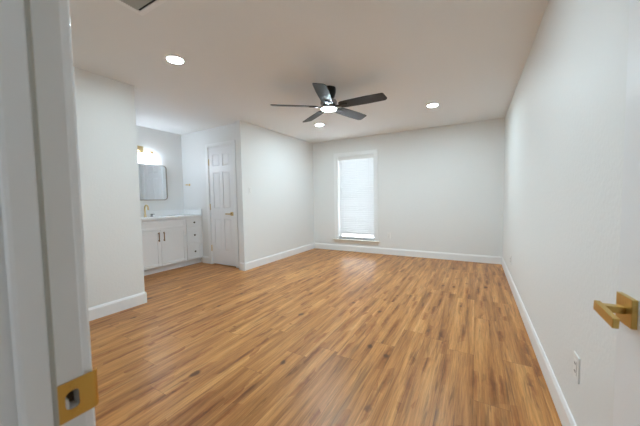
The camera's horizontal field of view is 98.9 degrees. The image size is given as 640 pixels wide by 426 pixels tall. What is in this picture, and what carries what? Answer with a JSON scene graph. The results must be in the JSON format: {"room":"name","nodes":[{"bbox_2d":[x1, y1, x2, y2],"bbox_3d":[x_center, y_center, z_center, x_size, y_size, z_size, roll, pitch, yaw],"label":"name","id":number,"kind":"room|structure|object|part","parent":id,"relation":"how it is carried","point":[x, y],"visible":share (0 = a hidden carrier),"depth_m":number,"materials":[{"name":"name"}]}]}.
{"room":"empty bedroom","nodes":[
{"label":"empty bedroom","id":0,"kind":"room"},
{"bbox_2d":[73,67,144,307],"bbox_3d":[-2.466,-0.143,2.450,0.120,2.440,1.538,1,3,30],"label":"wall","id":1,"kind":"structure","parent":0,"point":[105,107],"depth_m":2.83,"materials":[{"name":"white paint"}]},
{"bbox_2d":[88,292,146,320],"bbox_3d":[-2.433,1.010,2.519,0.134,0.128,1.538,1,3,30],"label":"baseboard","id":2,"kind":"structure","parent":1,"relation":"attached to","point":[105,309],"depth_m":2.89,"materials":[{"name":"white paint"}]},
{"bbox_2d":[136,126,183,210],"bbox_3d":[-3.120,-0.247,4.654,0.120,2.440,1.850,1,3,30],"label":"wall","id":3,"kind":"structure","parent":0,"point":[166,148],"depth_m":5.05,"materials":[{"name":"white paint"}]},
{"bbox_2d":[137,146,155,163],"bbox_3d":[-2.999,-0.992,4.596,0.129,0.281,0.440,1,3,30],"label":"vanity light","id":4,"kind":"object","parent":3,"relation":"attached to","point":[141,156],"visible":0.7,"depth_m":4.61,"materials":[{"name":"white glass"}]},
{"bbox_3d":[-2.990,-0.926,4.595,0.110,0.150,0.110,1,3,30],"label":"lamp shade","id":5,"kind":"part","parent":4,"relation":"part of","materials":[{"name":"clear glass"}]},
{"bbox_3d":[-2.909,-0.935,4.738,0.110,0.150,0.110,1,3,30],"label":"lamp shade","id":6,"kind":"part","parent":4,"relation":"part of","materials":[{"name":"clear glass"}]},
{"bbox_2d":[138,163,167,199],"bbox_3d":[-3.036,-0.526,4.646,0.027,0.625,0.890,1,3,30],"label":"wall mirror","id":7,"kind":"object","parent":3,"relation":"attached to","point":[152,178],"visible":0.53,"depth_m":4.81,"materials":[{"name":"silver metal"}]},
{"bbox_2d":[141,209,183,216],"bbox_3d":[-3.051,0.019,4.638,0.018,0.103,1.633,1,3,30],"label":"backsplash","id":8,"kind":"structure","parent":3,"relation":"attached to","point":[177,211],"depth_m":4.98,"materials":[{"name":"white stone"}]},
{"bbox_2d":[181,123,239,261],"bbox_3d":[-1.960,-0.285,4.999,1.555,2.440,0.100,1,3,30],"label":"wall","id":9,"kind":"structure","parent":0,"point":[193,144],"depth_m":5.08,"materials":[{"name":"white paint"}]},
{"bbox_2d":[203,256,239,263],"bbox_3d":[-1.746,0.875,4.883,1.016,0.128,0.014,1,3,30],"label":"baseboard","id":10,"kind":"structure","parent":9,"relation":"attached to","point":[205,258],"depth_m":5.09,"materials":[{"name":"white paint"}]},
{"bbox_2d":[208,145,235,265],"bbox_3d":[-1.737,-0.119,4.816,0.626,2.085,0.093,1,3,30],"label":"door","id":11,"kind":"structure","parent":9,"relation":"in","point":[220,161],"depth_m":4.82,"materials":[{"name":"white paint"}]},
{"bbox_2d":[205,140,238,267],"bbox_3d":[-1.703,-0.147,4.852,0.750,2.171,0.116,1,3,30],"label":"door frame","id":12,"kind":"structure","parent":9,"relation":"attached to","point":[230,142],"depth_m":4.74,"materials":[{"name":"white paint"}]},
{"bbox_2d":[235,120,313,262],"bbox_3d":[-0.750,-0.330,5.447,0.104,2.440,2.248,1,3,30],"label":"wall","id":13,"kind":"structure","parent":0,"point":[278,214],"depth_m":5.09,"materials":[{"name":"white paint"}]},
{"bbox_2d":[239,243,314,270],"bbox_3d":[-0.734,0.825,5.502,0.132,0.128,2.262,1,3,30],"label":"baseboard","id":14,"kind":"structure","parent":13,"relation":"attached to","point":[265,260],"depth_m":5.13,"materials":[{"name":"white paint"}]},
{"bbox_2d":[69,0,548,143],"bbox_3d":[-0.478,-1.454,2.537,6.780,0.100,7.228,1,3,30],"label":"ceiling","id":15,"kind":"structure","parent":0,"point":[242,58],"depth_m":2.48,"materials":[{"name":"white paint"}]},
{"bbox_2d":[113,0,167,15],"bbox_3d":[-1.101,-1.344,1.687,0.390,0.010,0.215,1,3,30],"label":"ceiling vent","id":16,"kind":"object","parent":15,"relation":"in","point":[142,7],"visible":1,"depth_m":1.77,"materials":[{"name":"white metal"}]},
{"bbox_2d":[165,55,184,63],"bbox_3d":[-1.307,-1.382,2.467,0.160,0.009,0.160,1,3,30],"label":"recessed light","id":17,"kind":"object","parent":15,"relation":"in","point":[174,59],"visible":1,"depth_m":2.45,"materials":[{"name":"white plastic"}]},
{"bbox_2d":[167,57,182,63],"bbox_3d":[-1.307,-1.381,2.467,0.127,0.008,0.127,1,3,30],"label":"diffuser","id":18,"kind":"object","parent":17,"relation":"attached to","point":[175,60],"depth_m":2.47,"materials":[{"name":"white plastic"}]},
{"bbox_2d":[271,83,386,121],"bbox_3d":[0.147,-1.324,3.171,1.249,0.247,1.290,1,3,30],"label":"ceiling fan","id":19,"kind":"object","parent":15,"relation":"hanging from","point":[326,94],"visible":1,"depth_m":3.09,"materials":[{"name":"black wood"}]},
{"bbox_3d":[-0.296,-1.226,3.134,0.537,0.039,0.145,-1,3,-8],"label":"blade","id":20,"kind":"part","parent":19,"relation":"part of","materials":[{"name":"laminate"}]},
{"bbox_3d":[-0.074,-1.252,3.552,0.145,0.039,0.537,-2,3,-26],"label":"blade","id":21,"kind":"part","parent":19,"relation":"part of","materials":[{"name":"laminate"}]},
{"bbox_3d":[0.034,-1.214,2.793,0.145,0.039,0.537,0,3,10],"label":"blade","id":22,"kind":"part","parent":19,"relation":"part of","materials":[{"name":"laminate"}]},
{"bbox_3d":[0.393,-1.256,3.470,0.537,0.039,0.145,-4,4,-44],"label":"blade","id":23,"kind":"part","parent":19,"relation":"part of","materials":[{"name":"laminate"}]},
{"bbox_3d":[0.460,-1.232,3.001,0.537,0.039,0.145,1,3,28],"label":"blade","id":24,"kind":"part","parent":19,"relation":"part of","materials":[{"name":"laminate"}]},
{"bbox_2d":[426,103,438,106],"bbox_3d":[1.569,-1.502,3.816,0.160,0.009,0.160,1,3,30],"label":"recessed light","id":25,"kind":"object","parent":15,"relation":"in","point":[431,104],"visible":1,"depth_m":3.81,"materials":[{"name":"white plastic"}]},
{"bbox_2d":[89,248,561,425],"bbox_3d":[-0.434,1.082,2.670,6.780,0.100,7.228,1,3,30],"label":"floor","id":26,"kind":"structure","parent":0,"point":[313,337],"depth_m":2.12,"materials":[{"name":"brown wood"}]},
{"bbox_2d":[141,217,202,275],"bbox_3d":[-2.812,0.541,4.534,0.546,0.868,1.633,1,3,30],"label":"bathroom vanity","id":27,"kind":"object","parent":26,"relation":"on","point":[167,244],"visible":0.56,"depth_m":4.61,"materials":[{"name":"white paint"}]},
{"bbox_3d":[-2.702,0.587,4.264,0.020,0.590,0.448,1,3,30],"label":"door","id":28,"kind":"part","parent":27,"relation":"part of","materials":[{"name":"white paint"}]},
{"bbox_3d":[-2.597,0.202,4.441,0.020,0.138,0.901,1,3,30],"label":"false drawer","id":29,"kind":"part","parent":27,"relation":"part of","materials":[{"name":"white paint"}]},
{"bbox_2d":[141,209,201,220],"bbox_3d":[-2.825,0.086,4.514,0.535,0.230,1.633,1,3,30],"label":"countertop","id":30,"kind":"structure","parent":27,"relation":"on","point":[177,213],"depth_m":4.95,"materials":[{"name":"white stone"}]},
{"bbox_2d":[144,205,152,216],"bbox_3d":[-2.928,-0.036,4.615,0.138,0.212,0.310,1,3,30],"label":"bathroom faucet","id":31,"kind":"object","parent":30,"relation":"on","point":[145,205],"visible":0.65,"depth_m":4.62,"materials":[{"name":"gold metal"}]},
{"bbox_3d":[-2.928,-0.036,4.615,0.138,0.212,0.052,1,3,30],"label":"spout","id":32,"kind":"part","parent":31,"relation":"part of","materials":[{"name":"gold metal"}]},
{"bbox_3d":[-2.478,0.562,4.657,0.020,0.590,0.448,1,3,30],"label":"door","id":33,"kind":"part","parent":27,"relation":"part of","materials":[{"name":"white paint"}]},
{"bbox_3d":[-2.295,0.398,4.976,0.020,0.300,0.287,1,3,30],"label":"drawer","id":34,"kind":"part","parent":27,"relation":"part of","materials":[{"name":"white paint"}]},
{"bbox_3d":[-2.299,0.169,4.964,0.020,0.138,0.287,1,3,30],"label":"drawer","id":35,"kind":"part","parent":27,"relation":"part of","materials":[{"name":"white paint"}]},
{"bbox_3d":[-2.290,0.696,4.992,0.020,0.283,0.287,1,3,30],"label":"drawer","id":36,"kind":"part","parent":27,"relation":"part of","materials":[{"name":"white paint"}]},
{"bbox_3d":[-2.217,0.450,5.119,0.016,0.768,0.020,1,3,30],"label":"panel","id":37,"kind":"part","parent":27,"relation":"part of","materials":[{"name":"white paint"}]},
{"bbox_2d":[313,118,504,256],"bbox_3d":[1.505,-0.374,5.548,3.925,2.440,0.160,1,3,30],"label":"wall","id":38,"kind":"structure","parent":0,"point":[441,189],"depth_m":5.10,"materials":[{"name":"white paint"}]},
{"bbox_2d":[333,149,379,244],"bbox_3d":[0.787,-0.324,5.931,1.074,1.971,0.210,1,3,30],"label":"window","id":39,"kind":"structure","parent":38,"relation":"in","point":[343,238],"depth_m":5.93,"materials":[{"name":"white paint"}]},
{"bbox_2d":[338,154,373,235],"bbox_3d":[0.782,-0.367,5.915,0.821,1.709,0.068,1,3,30],"label":"window blind","id":40,"kind":"object","parent":39,"relation":"attached to","point":[356,173],"visible":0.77,"depth_m":5.92,"materials":[{"name":"white plastic"}]},
{"bbox_3d":[0.801,0.476,5.962,0.810,0.020,0.032,1,3,30],"label":"rail","id":41,"kind":"part","parent":40,"relation":"part of","materials":[{"name":"white plastic"}]},
{"bbox_3d":[0.788,0.589,5.952,1.074,0.024,0.150,1,3,30],"label":"sill","id":42,"kind":"part","parent":39,"relation":"part of","materials":[{"name":"white paint"}]},
{"bbox_3d":[0.817,-0.327,5.983,0.828,1.800,0.040,1,3,30],"label":"sash frame","id":43,"kind":"part","parent":39,"relation":"part of","materials":[{"name":"white paint"}]},
{"bbox_3d":[0.817,-0.328,5.983,0.744,1.713,0.004,1,3,30],"label":"glass pane","id":44,"kind":"part","parent":39,"relation":"part of","materials":[{"name":"white glass"}]},
{"bbox_2d":[315,243,501,263],"bbox_3d":[1.475,0.785,5.537,3.673,0.128,0.014,1,3,30],"label":"baseboard","id":45,"kind":"structure","parent":38,"relation":"attached to","point":[389,251],"depth_m":5.31,"materials":[{"name":"white paint"}]},
{"bbox_2d":[503,0,629,425],"bbox_3d":[1.798,-0.205,2.216,0.120,2.440,5.352,1,3,30],"label":"wall","id":46,"kind":"structure","parent":0,"point":[565,116],"depth_m":1.32,"materials":[{"name":"white paint"}]},
{"bbox_2d":[502,257,576,425],"bbox_3d":[1.763,0.948,2.316,0.014,0.128,5.338,1,3,30],"label":"baseboard","id":47,"kind":"structure","parent":46,"relation":"attached to","point":[565,415],"depth_m":1.74,"materials":[{"name":"white paint"}]},
{"bbox_2d":[573,351,579,383],"bbox_3d":[1.152,0.694,1.231,0.009,0.116,0.072,1,3,30],"label":"wall outlet","id":48,"kind":"object","parent":46,"relation":"attached to","point":[576,360],"visible":1,"depth_m":1.22,"materials":[{"name":"white plastic"}]},
{"bbox_2d":[574,358,576,375],"bbox_3d":[1.150,0.694,1.232,0.003,0.068,0.033,1,3,30],"label":"receptacle","id":49,"kind":"object","parent":48,"relation":"attached to","point":[575,359],"depth_m":1.23,"materials":[{"name":"white plastic"}]},
{"bbox_3d":[-0.699,-0.072,0.501,5.121,2.440,0.106,1,3,30],"label":"wall","id":50,"kind":"structure","parent":0,"visible":0},
{"bbox_2d":[0,0,98,425],"bbox_3d":[0.012,0.100,0.109,0.953,2.112,0.138,1,3,30],"label":"door frame","id":51,"kind":"structure","parent":50,"relation":"attached to","point":[47,377],"depth_m":0.32,"materials":[{"name":"white paint"}]},
{"bbox_3d":[-0.315,0.238,0.353,0.002,0.050,0.038,1,3,30],"label":"plate","id":52,"kind":"part","parent":51,"relation":"part of","materials":[{"name":"gold metal"}]},
{"bbox_3d":[0.011,0.101,0.107,0.953,2.112,0.134,1,3,30],"label":"casing","id":53,"kind":"part","parent":51,"relation":"part of","materials":[{"name":"white paint"}]},
{"bbox_2d":[593,0,639,425],"bbox_3d":[0.533,0.117,0.267,0.131,2.020,0.803,0,3,25],"label":"door","id":54,"kind":"structure","parent":50,"relation":"in","point":[626,409],"depth_m":0.59,"materials":[{"name":"white paint"}]},
{"bbox_3d":[0.618,0.218,0.592,0.011,0.022,0.082,0,10,25],"label":"lever","id":55,"kind":"part","parent":54,"relation":"part of","materials":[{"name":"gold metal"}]}
]}

